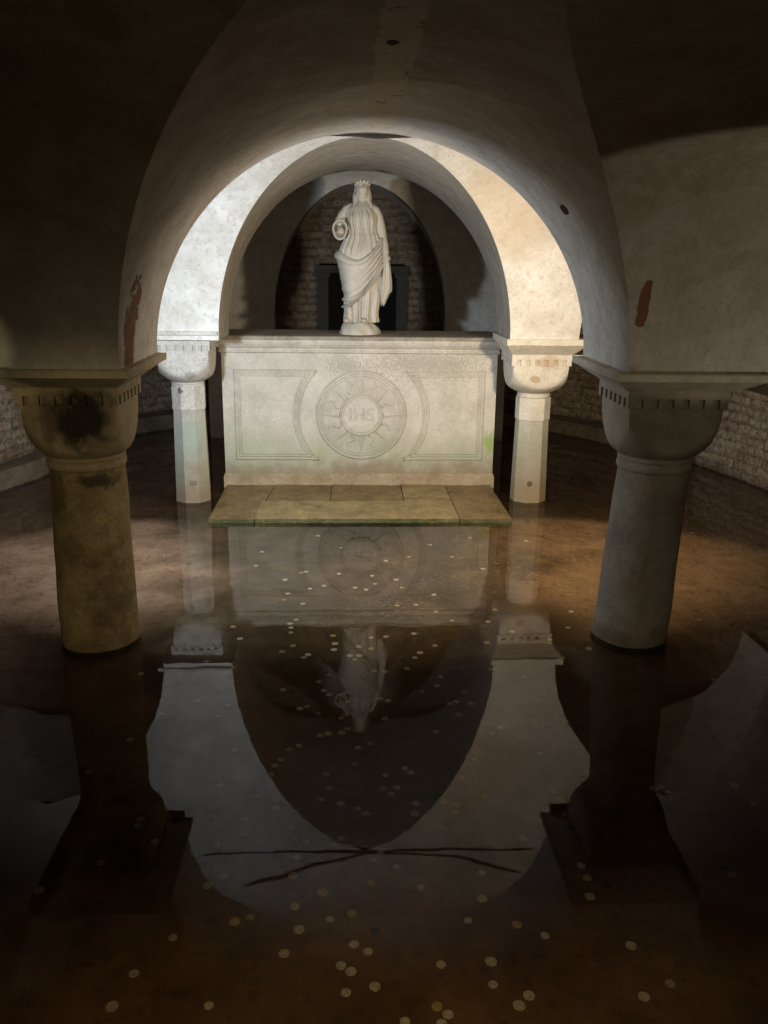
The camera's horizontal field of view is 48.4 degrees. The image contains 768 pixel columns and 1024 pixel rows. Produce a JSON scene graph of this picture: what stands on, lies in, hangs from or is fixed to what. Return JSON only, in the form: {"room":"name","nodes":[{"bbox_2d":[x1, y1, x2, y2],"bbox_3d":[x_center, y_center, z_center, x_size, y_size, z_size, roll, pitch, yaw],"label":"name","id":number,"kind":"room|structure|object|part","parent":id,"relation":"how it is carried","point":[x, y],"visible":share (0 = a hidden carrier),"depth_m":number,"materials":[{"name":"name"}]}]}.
{"room":"church","nodes":[
{"label":"church","id":0,"kind":"room"},
{"bbox_2d":[0,370,208,462],"bbox_3d":[-2.540,-0.551,3.471,1.449,2.130,11.184,2,16,6],"label":"wall","id":1,"kind":"structure","parent":0,"point":[155,394],"depth_m":6.23,"materials":[{"name":"brick"}]},
{"bbox_2d":[0,406,209,495],"bbox_3d":[-2.453,0.441,3.589,1.417,0.160,10.858,2,16,5],"label":"trim","id":2,"kind":"structure","parent":1,"relation":"attached to","point":[29,469],"depth_m":6.16,"materials":[{"name":"stone"}]},
{"bbox_2d":[0,428,767,1023],"bbox_3d":[-0.066,0.496,3.788,7.200,0.001,11.400,0,16,-3],"label":"floor","id":3,"kind":"structure","parent":0,"point":[69,950],"depth_m":2.68,"materials":[{"name":"stone"}]},
{"bbox_2d":[33,887,44,894],"bbox_3d":[-0.872,0.956,2.159,0.027,0.003,0.027,-11,19,-30],"label":"coin","id":4,"kind":"object","parent":3,"relation":"on","point":[38,890],"visible":1,"depth_m":2.16,"materials":[{"name":"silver metal"}]},
{"bbox_2d":[0,352,166,659],"bbox_3d":[-1.166,-0.015,3.404,0.530,1.170,0.650,0,16,-3],"label":"column","id":5,"kind":"structure","parent":3,"relation":"on","point":[84,421],"depth_m":3.27,"materials":[{"name":"stone"}]},
{"bbox_2d":[105,1001,118,1011],"bbox_3d":[-0.581,1.056,1.826,0.027,0.003,0.027,3,16,8],"label":"coin","id":6,"kind":"object","parent":3,"relation":"on","point":[111,1006],"visible":1,"depth_m":1.82,"materials":[{"name":"silver metal"}]},
{"bbox_2d":[129,969,138,977],"bbox_3d":[-0.559,1.032,1.911,0.022,0.003,0.022,-3,16,-12],"label":"coin","id":7,"kind":"object","parent":3,"relation":"on","point":[134,973],"visible":1,"depth_m":1.91,"materials":[{"name":"silver metal"}]},
{"bbox_2d":[136,817,144,821],"bbox_3d":[-0.695,0.877,2.440,0.024,0.003,0.024,4,16,12],"label":"coin","id":8,"kind":"object","parent":3,"relation":"on","point":[139,819],"visible":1,"depth_m":2.44,"materials":[{"name":"brown metal"}]},
{"bbox_2d":[151,839,158,844],"bbox_3d":[-0.629,0.905,2.347,0.022,0.003,0.022,15,21,40],"label":"coin","id":9,"kind":"object","parent":3,"relation":"on","point":[154,841],"visible":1,"depth_m":2.35,"materials":[{"name":"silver metal"}]},
{"bbox_2d":[168,934,176,940],"bbox_3d":[-0.497,1.003,2.015,0.021,0.003,0.021,-2,16,-10],"label":"coin","id":10,"kind":"object","parent":3,"relation":"on","point":[172,937],"visible":1,"depth_m":2.01,"materials":[{"name":"silver metal"}]},
{"bbox_2d":[157,331,217,507],"bbox_3d":[-1.246,-0.592,5.453,0.480,1.138,0.500,0,16,-3],"label":"column","id":11,"kind":"structure","parent":3,"relation":"on","point":[188,363],"depth_m":5.41,"materials":[{"name":"white stone"}]},
{"bbox_2d":[203,882,212,888],"bbox_3d":[-0.450,0.954,2.184,0.026,0.003,0.026,6,17,14],"label":"coin","id":12,"kind":"object","parent":3,"relation":"on","point":[208,885],"visible":1,"depth_m":2.18,"materials":[{"name":"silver metal"}]},
{"bbox_2d":[204,1001,213,1009],"bbox_3d":[-0.375,1.057,1.831,0.021,0.003,0.021,0,18,-2],"label":"coin","id":13,"kind":"object","parent":3,"relation":"on","point":[208,1005],"visible":1,"depth_m":1.83,"materials":[{"name":"silver metal"}]},
{"bbox_2d":[212,842,221,848],"bbox_3d":[-0.456,0.911,2.334,0.027,0.002,0.027,3,16,7],"label":"coin","id":14,"kind":"object","parent":3,"relation":"on","point":[216,845],"visible":1,"depth_m":2.33,"materials":[{"name":"silver metal"}]},
{"bbox_2d":[217,782,224,786],"bbox_3d":[-0.497,0.831,2.607,0.026,0.003,0.026,-3,17,-15],"label":"coin","id":15,"kind":"object","parent":3,"relation":"on","point":[220,784],"visible":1,"depth_m":2.61,"materials":[{"name":"silver metal"}]},
{"bbox_2d":[218,872,227,878],"bbox_3d":[-0.418,0.944,2.220,0.027,0.003,0.027,-5,17,-20],"label":"coin","id":16,"kind":"object","parent":3,"relation":"on","point":[223,875],"visible":1,"depth_m":2.22,"materials":[{"name":"silver metal"}]},
{"bbox_2d":[229,917,240,925],"bbox_3d":[-0.360,0.989,2.066,0.027,0.003,0.027,-4,17,-14],"label":"coin","id":17,"kind":"object","parent":3,"relation":"on","point":[235,921],"visible":1,"depth_m":2.06,"materials":[{"name":"brown metal"}]},
{"bbox_2d":[240,832,249,837],"bbox_3d":[-0.387,0.898,2.381,0.025,0.003,0.025,-1,16,-6],"label":"coin","id":18,"kind":"object","parent":3,"relation":"on","point":[243,834],"visible":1,"depth_m":2.38,"materials":[{"name":"metal"}]},
{"bbox_2d":[246,914,253,920],"bbox_3d":[-0.326,0.986,2.079,0.021,0.003,0.021,0,16,-1],"label":"coin","id":19,"kind":"object","parent":3,"relation":"on","point":[249,917],"visible":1,"depth_m":2.08,"materials":[{"name":"gold metal"}]},
{"bbox_2d":[253,793,262,798],"bbox_3d":[-0.377,0.848,2.555,0.027,0.003,0.027,10,19,27],"label":"coin","id":20,"kind":"object","parent":3,"relation":"on","point":[256,795],"visible":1,"depth_m":2.55,"materials":[{"name":"silver metal"}]},
{"bbox_2d":[271,805,280,810],"bbox_3d":[-0.316,0.864,2.500,0.027,0.003,0.027,14,21,38],"label":"coin","id":21,"kind":"object","parent":3,"relation":"on","point":[274,807],"visible":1,"depth_m":2.50,"materials":[{"name":"silver metal"}]},
{"bbox_2d":[272,797,279,801],"bbox_3d":[-0.321,0.854,2.538,0.026,0.003,0.026,0,15,4],"label":"coin","id":22,"kind":"object","parent":3,"relation":"on","point":[275,799],"visible":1,"depth_m":2.54,"materials":[{"name":"silver metal"}]},
{"bbox_2d":[276,844,283,848],"bbox_3d":[-0.284,0.913,2.333,0.021,0.003,0.021,-2,17,-10],"label":"coin","id":23,"kind":"object","parent":3,"relation":"on","point":[279,846],"visible":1,"depth_m":2.33,"materials":[{"name":"silver metal"}]},
{"bbox_2d":[278,949,289,957],"bbox_3d":[-0.231,1.018,1.972,0.026,0.002,0.026,10,18,28],"label":"coin","id":24,"kind":"object","parent":3,"relation":"on","point":[283,953],"visible":1,"depth_m":1.97,"materials":[{"name":"silver metal"}]},
{"bbox_2d":[285,747,292,751],"bbox_3d":[-0.311,0.778,2.799,0.027,0.003,0.027,-8,19,-34],"label":"coin","id":25,"kind":"object","parent":3,"relation":"on","point":[288,749],"visible":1,"depth_m":2.80,"materials":[{"name":"gold metal"}]},
{"bbox_2d":[285,825,294,830],"bbox_3d":[-0.265,0.890,2.412,0.026,0.002,0.026,-1,16,-6],"label":"coin","id":26,"kind":"object","parent":3,"relation":"on","point":[288,827],"visible":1,"depth_m":2.41,"materials":[{"name":"silver metal"}]},
{"bbox_2d":[288,872,297,878],"bbox_3d":[-0.237,0.945,2.223,0.026,0.003,0.026,-8,19,-28],"label":"coin","id":27,"kind":"object","parent":3,"relation":"on","point":[293,875],"visible":1,"depth_m":2.22,"materials":[{"name":"brown metal"}]},
{"bbox_2d":[290,903,299,909],"bbox_3d":[-0.220,0.977,2.116,0.023,0.003,0.023,2,16,4],"label":"coin","id":28,"kind":"object","parent":3,"relation":"on","point":[295,906],"visible":1,"depth_m":2.12,"materials":[{"name":"silver metal"}]},
{"bbox_2d":[292,854,301,860],"bbox_3d":[-0.233,0.926,2.291,0.026,0.003,0.026,4,17,8],"label":"coin","id":29,"kind":"object","parent":3,"relation":"on","point":[296,857],"visible":1,"depth_m":2.29,"materials":[{"name":"silver metal"}]},
{"bbox_2d":[293,925,304,933],"bbox_3d":[-0.203,0.998,2.043,0.027,0.003,0.027,9,18,26],"label":"coin","id":30,"kind":"object","parent":3,"relation":"on","point":[298,929],"visible":1,"depth_m":2.04,"materials":[{"name":"silver metal"}]},
{"bbox_2d":[301,839,310,845],"bbox_3d":[-0.214,0.909,2.351,0.025,0.003,0.025,-9,19,-31],"label":"coin","id":31,"kind":"object","parent":3,"relation":"on","point":[305,842],"visible":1,"depth_m":2.35,"materials":[{"name":"metal"}]},
{"bbox_2d":[318,888,327,896],"bbox_3d":[-0.154,0.963,2.165,0.027,0.003,0.027,6,17,19],"label":"coin","id":32,"kind":"object","parent":3,"relation":"on","point":[323,892],"visible":1,"depth_m":2.16,"materials":[{"name":"metal"}]},
{"bbox_2d":[322,772,329,776],"bbox_3d":[-0.181,0.818,2.665,0.026,0.003,0.026,1,14,-1],"label":"coin","id":33,"kind":"object","parent":3,"relation":"on","point":[325,774],"visible":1,"depth_m":2.66,"materials":[{"name":"metal"}]},
{"bbox_2d":[324,731,331,735],"bbox_3d":[-0.190,0.751,2.897,0.027,0.003,0.027,12,20,34],"label":"coin","id":34,"kind":"object","parent":3,"relation":"on","point":[327,733],"visible":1,"depth_m":2.90,"materials":[{"name":"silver metal"}]},
{"bbox_2d":[326,916,333,922],"bbox_3d":[-0.131,0.989,2.076,0.021,0.003,0.021,-12,20,-37],"label":"coin","id":35,"kind":"object","parent":3,"relation":"on","point":[329,919],"visible":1,"depth_m":2.08,"materials":[{"name":"silver metal"}]},
{"bbox_2d":[329,842,336,847],"bbox_3d":[-0.140,0.912,2.344,0.023,0.003,0.023,16,22,42],"label":"coin","id":36,"kind":"object","parent":3,"relation":"on","point":[331,844],"visible":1,"depth_m":2.34,"materials":[{"name":"silver metal"}]},
{"bbox_2d":[336,961,345,969],"bbox_3d":[-0.098,1.029,1.940,0.023,0.003,0.023,4,16,11],"label":"coin","id":37,"kind":"object","parent":3,"relation":"on","point":[340,965],"visible":1,"depth_m":1.94,"materials":[{"name":"silver metal"}]},
{"bbox_2d":[337,801,344,805],"bbox_3d":[-0.127,0.860,2.522,0.026,0.002,0.026,-2,17,-11],"label":"coin","id":38,"kind":"object","parent":3,"relation":"on","point":[339,803],"visible":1,"depth_m":2.52,"materials":[{"name":"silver metal"}]},
{"bbox_2d":[337,836,344,840],"bbox_3d":[-0.119,0.905,2.369,0.022,0.002,0.022,-14,22,-41],"label":"coin","id":39,"kind":"object","parent":3,"relation":"on","point":[339,838],"visible":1,"depth_m":2.37,"materials":[{"name":"brown metal"}]},
{"bbox_2d":[341,988,350,996],"bbox_3d":[-0.083,1.050,1.868,0.022,0.003,0.022,7,17,21],"label":"coin","id":40,"kind":"object","parent":3,"relation":"on","point":[345,992],"visible":1,"depth_m":1.87,"materials":[{"name":"silver metal"}]},
{"bbox_2d":[345,967,356,975],"bbox_3d":[-0.074,1.034,1.924,0.026,0.003,0.026,-6,17,-22],"label":"coin","id":41,"kind":"object","parent":3,"relation":"on","point":[350,971],"visible":1,"depth_m":1.92,"materials":[{"name":"silver metal"}]},
{"bbox_2d":[347,910,356,916],"bbox_3d":[-0.079,0.984,2.096,0.024,0.002,0.024,-3,16,-12],"label":"coin","id":42,"kind":"object","parent":3,"relation":"on","point":[351,913],"visible":1,"depth_m":2.10,"materials":[{"name":"brown metal"}]},
{"bbox_2d":[349,940,358,948],"bbox_3d":[-0.070,1.012,2.000,0.023,0.003,0.023,9,18,27],"label":"coin","id":43,"kind":"object","parent":3,"relation":"on","point":[353,944],"visible":1,"depth_m":2.00,"materials":[{"name":"silver metal"}]},
{"bbox_2d":[208,314,504,441],"bbox_3d":[-0.248,-1.271,7.895,2.620,1.110,0.720,0,16,-3],"label":"piers","id":44,"kind":"object","parent":3,"relation":"on","point":[236,321],"visible":0.25,"depth_m":7.49,"materials":[{"name":"paint"}]},
{"bbox_2d":[354,806,361,810],"bbox_3d":[-0.076,0.867,2.500,0.024,0.002,0.024,-8,18,-28],"label":"coin","id":45,"kind":"object","parent":3,"relation":"on","point":[357,808],"visible":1,"depth_m":2.50,"materials":[{"name":"metal"}]},
{"bbox_2d":[217,329,500,491],"bbox_3d":[-0.175,-0.729,6.096,1.936,1.070,0.600,0,16,-3],"label":"altar","id":46,"kind":"object","parent":3,"relation":"on","point":[301,407],"visible":1,"depth_m":5.83,"materials":[{"name":"stone"}]},
{"bbox_3d":[-0.728,-0.655,5.819,0.572,0.633,0.010,0,16,-3],"label":"panel moulding","id":47,"kind":"part","parent":46,"relation":"part of","materials":[{"name":"stone"}]},
{"bbox_3d":[-0.169,-1.176,5.967,1.936,0.090,0.600,0,16,-3],"label":"cornice","id":48,"kind":"part","parent":46,"relation":"part of","materials":[{"name":"white stone"}]},
{"bbox_2d":[332,179,391,334],"bbox_3d":[-0.144,-1.708,5.764,0.406,0.996,0.302,0,16,-3],"label":"statue","id":49,"kind":"object","parent":46,"relation":"on","point":[362,258],"visible":1,"depth_m":5.68,"materials":[{"name":"stone"}]},
{"bbox_3d":[0.411,-0.656,5.869,0.553,0.633,0.010,0,16,-3],"label":"panel moulding","id":50,"kind":"part","parent":46,"relation":"part of","materials":[{"name":"stone"}]},
{"bbox_2d":[208,484,511,527],"bbox_3d":[-0.155,-0.051,5.568,1.830,0.060,0.837,0,16,-3],"label":"step","id":51,"kind":"structure","parent":3,"relation":"on","point":[407,505],"depth_m":5.40,"materials":[{"name":"beige stone"}]},
{"bbox_2d":[362,811,369,816],"bbox_3d":[-0.052,0.874,2.478,0.026,0.002,0.026,0,16,-5],"label":"coin","id":52,"kind":"object","parent":3,"relation":"on","point":[364,813],"visible":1,"depth_m":2.48,"materials":[{"name":"silver metal"}]},
{"bbox_2d":[363,948,372,955],"bbox_3d":[-0.037,1.018,1.980,0.022,0.003,0.022,0,18,-1],"label":"coin","id":53,"kind":"object","parent":3,"relation":"on","point":[367,951],"visible":1,"depth_m":1.98,"materials":[{"name":"silver metal"}]},
{"bbox_2d":[367,879,374,885],"bbox_3d":[-0.034,0.954,2.202,0.022,0.002,0.022,8,18,26],"label":"coin","id":54,"kind":"object","parent":3,"relation":"on","point":[370,882],"visible":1,"depth_m":2.20,"materials":[{"name":"gold metal"}]},
{"bbox_2d":[369,857,376,862],"bbox_3d":[-0.029,0.930,2.287,0.022,0.003,0.022,7,17,20],"label":"coin","id":55,"kind":"object","parent":3,"relation":"on","point":[371,859],"visible":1,"depth_m":2.29,"materials":[{"name":"metal"}]},
{"bbox_2d":[369,982,380,990],"bbox_3d":[-0.020,1.046,1.885,0.025,0.003,0.025,-10,19,-33],"label":"coin","id":56,"kind":"object","parent":3,"relation":"on","point":[374,986],"visible":1,"depth_m":1.88,"materials":[{"name":"silver metal"}]},
{"bbox_2d":[370,927,379,933],"bbox_3d":[-0.021,1.000,2.043,0.023,0.003,0.023,-1,16,-5],"label":"coin","id":57,"kind":"object","parent":3,"relation":"on","point":[374,930],"visible":1,"depth_m":2.04,"materials":[{"name":"metal"}]},
{"bbox_2d":[377,849,384,853],"bbox_3d":[-0.008,0.921,2.318,0.021,0.003,0.021,-10,19,-33],"label":"coin","id":58,"kind":"object","parent":3,"relation":"on","point":[379,851],"visible":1,"depth_m":2.32,"materials":[{"name":"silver metal"}]},
{"bbox_2d":[379,786,386,790],"bbox_3d":[-0.003,0.840,2.597,0.023,0.003,0.023,-1,16,-5],"label":"coin","id":59,"kind":"object","parent":3,"relation":"on","point":[382,788],"visible":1,"depth_m":2.60,"materials":[{"name":"gold metal"}]},
{"bbox_2d":[393,864,400,868],"bbox_3d":[0.034,0.938,2.261,0.021,0.003,0.021,-6,17,-21],"label":"coin","id":60,"kind":"object","parent":3,"relation":"on","point":[395,866],"visible":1,"depth_m":2.26,"materials":[{"name":"silver metal"}]},
{"bbox_2d":[393,785,400,789],"bbox_3d":[0.040,0.839,2.603,0.022,0.003,0.022,2,16,3],"label":"coin","id":61,"kind":"object","parent":3,"relation":"on","point":[396,787],"visible":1,"depth_m":2.60,"materials":[{"name":"silver metal"}]},
{"bbox_2d":[400,1017,409,1023],"bbox_3d":[0.044,1.072,1.799,0.022,0.003,0.022,6,16,15],"label":"coin","id":62,"kind":"object","parent":3,"relation":"on","point":[404,1020],"visible":1,"depth_m":1.80,"materials":[{"name":"silver metal"}]},
{"bbox_2d":[407,770,414,774],"bbox_3d":[0.085,0.817,2.681,0.025,0.003,0.025,16,22,42],"label":"coin","id":63,"kind":"object","parent":3,"relation":"on","point":[410,772],"visible":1,"depth_m":2.68,"materials":[{"name":"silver metal"}]},
{"bbox_2d":[410,810,419,816],"bbox_3d":[0.090,0.875,2.481,0.027,0.003,0.027,-2,16,-10],"label":"coin","id":64,"kind":"object","parent":3,"relation":"on","point":[414,813],"visible":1,"depth_m":2.48,"materials":[{"name":"silver metal"}]},
{"bbox_2d":[412,801,419,806],"bbox_3d":[0.095,0.862,2.527,0.026,0.003,0.026,-11,20,-33],"label":"coin","id":65,"kind":"object","parent":3,"relation":"on","point":[414,803],"visible":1,"depth_m":2.53,"materials":[{"name":"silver metal"}]},
{"bbox_2d":[417,884,424,890],"bbox_3d":[0.095,0.960,2.186,0.022,0.003,0.022,12,20,39],"label":"coin","id":66,"kind":"object","parent":3,"relation":"on","point":[420,887],"visible":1,"depth_m":2.19,"materials":[{"name":"silver metal"}]},
{"bbox_2d":[432,1002,442,1010],"bbox_3d":[0.114,1.062,1.836,0.024,0.003,0.024,10,20,29],"label":"coin","id":67,"kind":"object","parent":3,"relation":"on","point":[436,1006],"visible":1,"depth_m":1.83,"materials":[{"name":"gold metal"}]},
{"bbox_2d":[436,960,445,968],"bbox_3d":[0.130,1.030,1.946,0.022,0.003,0.022,5,17,13],"label":"coin","id":68,"kind":"object","parent":3,"relation":"on","point":[440,964],"visible":1,"depth_m":1.95,"materials":[{"name":"silver metal"}]},
{"bbox_2d":[436,1019,446,1023],"bbox_3d":[0.121,1.074,1.795,0.022,0.003,0.022,-5,17,-21],"label":"coin","id":69,"kind":"object","parent":3,"relation":"on","point":[439,1021],"visible":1,"depth_m":1.80,"materials":[{"name":"silver metal"}]},
{"bbox_2d":[441,799,448,803],"bbox_3d":[0.181,0.860,2.538,0.022,0.003,0.022,-2,16,-8],"label":"coin","id":70,"kind":"object","parent":3,"relation":"on","point":[444,801],"visible":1,"depth_m":2.54,"materials":[{"name":"metal"}]},
{"bbox_2d":[442,1010,453,1018],"bbox_3d":[0.136,1.068,1.817,0.023,0.003,0.023,3,16,6],"label":"coin","id":71,"kind":"object","parent":3,"relation":"on","point":[447,1014],"visible":1,"depth_m":1.82,"materials":[{"name":"silver metal"}]},
{"bbox_2d":[458,775,465,779],"bbox_3d":[0.242,0.826,2.658,0.024,0.003,0.024,13,19,32],"label":"coin","id":72,"kind":"object","parent":3,"relation":"on","point":[461,777],"visible":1,"depth_m":2.66,"materials":[{"name":"metal"}]},
{"bbox_2d":[464,917,471,923],"bbox_3d":[0.204,0.993,2.078,0.021,0.002,0.021,-3,16,-12],"label":"coin","id":73,"kind":"object","parent":3,"relation":"on","point":[467,920],"visible":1,"depth_m":2.08,"materials":[{"name":"silver metal"}]},
{"bbox_2d":[477,895,486,902],"bbox_3d":[0.247,0.972,2.151,0.027,0.003,0.027,9,18,26],"label":"coin","id":74,"kind":"object","parent":3,"relation":"on","point":[481,898],"visible":1,"depth_m":2.15,"materials":[{"name":"silver metal"}]},
{"bbox_2d":[478,870,485,875],"bbox_3d":[0.257,0.946,2.243,0.021,0.003,0.021,-11,20,-36],"label":"coin","id":75,"kind":"object","parent":3,"relation":"on","point":[480,872],"visible":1,"depth_m":2.24,"materials":[{"name":"silver metal"}]},
{"bbox_2d":[485,957,496,965],"bbox_3d":[0.245,1.028,1.956,0.027,0.003,0.027,16,21,41],"label":"coin","id":76,"kind":"object","parent":3,"relation":"on","point":[490,961],"visible":1,"depth_m":1.96,"materials":[{"name":"silver metal"}]},
{"bbox_2d":[488,980,497,988],"bbox_3d":[0.241,1.047,1.894,0.021,0.003,0.021,6,17,17],"label":"coin","id":77,"kind":"object","parent":3,"relation":"on","point":[492,984],"visible":1,"depth_m":1.89,"materials":[{"name":"silver metal"}]},
{"bbox_2d":[512,921,521,927],"bbox_3d":[0.322,0.997,2.067,0.024,0.002,0.024,3,16,9],"label":"coin","id":78,"kind":"object","parent":3,"relation":"on","point":[516,924],"visible":1,"depth_m":2.07,"materials":[{"name":"brown metal"}]},
{"bbox_2d":[513,1000,524,1010],"bbox_3d":[0.291,1.062,1.841,0.027,0.003,0.027,12,19,30],"label":"coin","id":79,"kind":"object","parent":3,"relation":"on","point":[519,1005],"visible":1,"depth_m":1.84,"materials":[{"name":"silver metal"}]},
{"bbox_2d":[518,835,527,841],"bbox_3d":[0.387,0.908,2.378,0.025,0.002,0.025,9,18,26],"label":"coin","id":80,"kind":"object","parent":3,"relation":"on","point":[522,838],"visible":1,"depth_m":2.38,"materials":[{"name":"silver metal"}]},
{"bbox_2d":[523,990,534,1000],"bbox_3d":[0.317,1.055,1.866,0.026,0.003,0.026,12,21,38],"label":"coin","id":81,"kind":"object","parent":3,"relation":"on","point":[528,995],"visible":1,"depth_m":1.87,"materials":[{"name":"silver metal"}]},
{"bbox_2d":[493,332,583,507],"bbox_3d":[0.971,-0.583,5.569,0.490,1.108,0.530,0,16,-3],"label":"column","id":82,"kind":"structure","parent":3,"relation":"on","point":[534,368],"depth_m":5.48,"materials":[{"name":"beige stone"}]},
{"bbox_2d":[540,932,549,938],"bbox_3d":[0.383,1.008,2.034,0.022,0.003,0.022,12,20,34],"label":"coin","id":83,"kind":"object","parent":3,"relation":"on","point":[544,935],"visible":1,"depth_m":2.03,"materials":[{"name":"silver metal"}]},
{"bbox_2d":[577,863,584,868],"bbox_3d":[0.524,0.940,2.274,0.022,0.003,0.022,4,16,11],"label":"coin","id":84,"kind":"object","parent":3,"relation":"on","point":[579,865],"visible":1,"depth_m":2.27,"materials":[{"name":"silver metal"}]},
{"bbox_2d":[582,874,591,880],"bbox_3d":[0.529,0.953,2.229,0.023,0.003,0.023,7,17,22],"label":"coin","id":85,"kind":"object","parent":3,"relation":"on","point":[586,877],"visible":1,"depth_m":2.23,"materials":[{"name":"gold metal"}]},
{"bbox_2d":[585,893,595,899],"bbox_3d":[0.521,0.972,2.162,0.027,0.003,0.027,2,16,3],"label":"coin","id":86,"kind":"object","parent":3,"relation":"on","point":[589,896],"visible":1,"depth_m":2.16,"materials":[{"name":"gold metal"}]},
{"bbox_2d":[625,941,636,949],"bbox_3d":[0.580,1.018,2.007,0.025,0.003,0.025,-4,17,-16],"label":"coin","id":87,"kind":"object","parent":3,"relation":"on","point":[630,945],"visible":1,"depth_m":2.01,"materials":[{"name":"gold metal"}]},
{"bbox_2d":[638,992,649,1001],"bbox_3d":[0.568,1.058,1.867,0.025,0.003,0.025,8,18,25],"label":"coin","id":88,"kind":"object","parent":3,"relation":"on","point":[643,996],"visible":1,"depth_m":1.87,"materials":[{"name":"silver metal"}]},
{"bbox_2d":[649,786,658,790],"bbox_3d":[0.826,0.846,2.614,0.027,0.003,0.027,4,16,11],"label":"coin","id":89,"kind":"object","parent":3,"relation":"on","point":[652,788],"visible":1,"depth_m":2.61,"materials":[{"name":"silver metal"}]},
{"bbox_2d":[665,790,672,794],"bbox_3d":[0.865,0.852,2.595,0.022,0.003,0.022,17,24,42],"label":"coin","id":90,"kind":"object","parent":3,"relation":"on","point":[668,792],"visible":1,"depth_m":2.59,"materials":[{"name":"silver metal"}]},
{"bbox_2d":[665,979,674,987],"bbox_3d":[0.636,1.049,1.902,0.022,0.002,0.022,0,16,-4],"label":"coin","id":91,"kind":"object","parent":3,"relation":"on","point":[670,983],"visible":1,"depth_m":1.90,"materials":[{"name":"brown metal"}]},
{"bbox_2d":[572,355,767,654],"bbox_3d":[1.087,-0.016,3.503,0.556,1.170,0.650,0,16,-3],"label":"column","id":92,"kind":"structure","parent":3,"relation":"on","point":[656,423],"depth_m":3.37,"materials":[{"name":"grey stone"}]},
{"bbox_2d":[727,871,736,877],"bbox_3d":[0.915,0.953,2.247,0.024,0.003,0.024,-4,17,-16],"label":"coin","id":93,"kind":"object","parent":3,"relation":"on","point":[731,874],"visible":1,"depth_m":2.25,"materials":[{"name":"brown metal"}]},
{"bbox_2d":[729,783,738,788],"bbox_3d":[1.078,0.843,2.634,0.027,0.003,0.027,12,20,32],"label":"coin","id":94,"kind":"object","parent":3,"relation":"on","point":[733,785],"visible":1,"depth_m":2.63,"materials":[{"name":"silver metal"}]},
{"bbox_2d":[0,0,767,395],"bbox_3d":[-0.047,-1.101,3.326,6.600,1.165,11.000,0,16,-3],"label":"ceiling","id":95,"kind":"structure","parent":0,"point":[601,166],"depth_m":2.65,"materials":[{"name":"paint"}]},
{"bbox_2d":[333,134,400,136],"bbox_3d":[-0.051,-1.911,4.331,2.120,0.021,0.014,0,16,-3],"label":"cable","id":96,"kind":"object","parent":95,"relation":"attached to","point":[340,134],"visible":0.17,"depth_m":4.33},
{"bbox_2d":[345,133,413,138],"bbox_3d":[0.050,-1.903,4.229,1.724,0.088,0.173,-1,16,-5],"label":"cable","id":97,"kind":"object","parent":95,"relation":"attached to","point":[350,134],"visible":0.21,"depth_m":4.30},
{"bbox_2d":[276,191,505,437],"bbox_3d":[-0.219,-1.933,7.808,2.650,2.430,0.600,0,16,-3],"label":"wall","id":98,"kind":"structure","parent":0,"point":[314,243],"depth_m":7.43,"materials":[{"name":"brick"}]},
{"bbox_2d":[319,263,404,330],"bbox_3d":[-0.212,-1.517,7.981,0.744,1.535,0.700,0,16,-3],"label":"door","id":99,"kind":"structure","parent":98,"relation":"in","point":[336,312],"depth_m":8.10,"materials":[{"name":"black stone"}]},
{"bbox_2d":[316,265,408,330],"bbox_3d":[-0.197,-1.415,7.655,0.804,1.520,0.165,0,16,-3],"label":"trim","id":100,"kind":"structure","parent":98,"relation":"attached to","point":[401,273],"depth_m":7.45,"materials":[{"name":"grey stone"}]},
{"bbox_2d":[505,324,767,494],"bbox_3d":[2.639,-0.561,3.725,1.671,2.130,11.224,-3,17,-12],"label":"wall","id":101,"kind":"structure","parent":0,"point":[738,453],"depth_m":6.43,"materials":[{"name":"brick"}]},
{"bbox_2d":[504,408,612,447],"bbox_3d":[1.665,-0.805,8.091,2.317,0.150,0.606,14,21,38],"label":"trim","id":102,"kind":"structure","parent":101,"relation":"attached to","point":[585,430],"depth_m":7.93,"materials":[{"name":"stone"}]}
]}

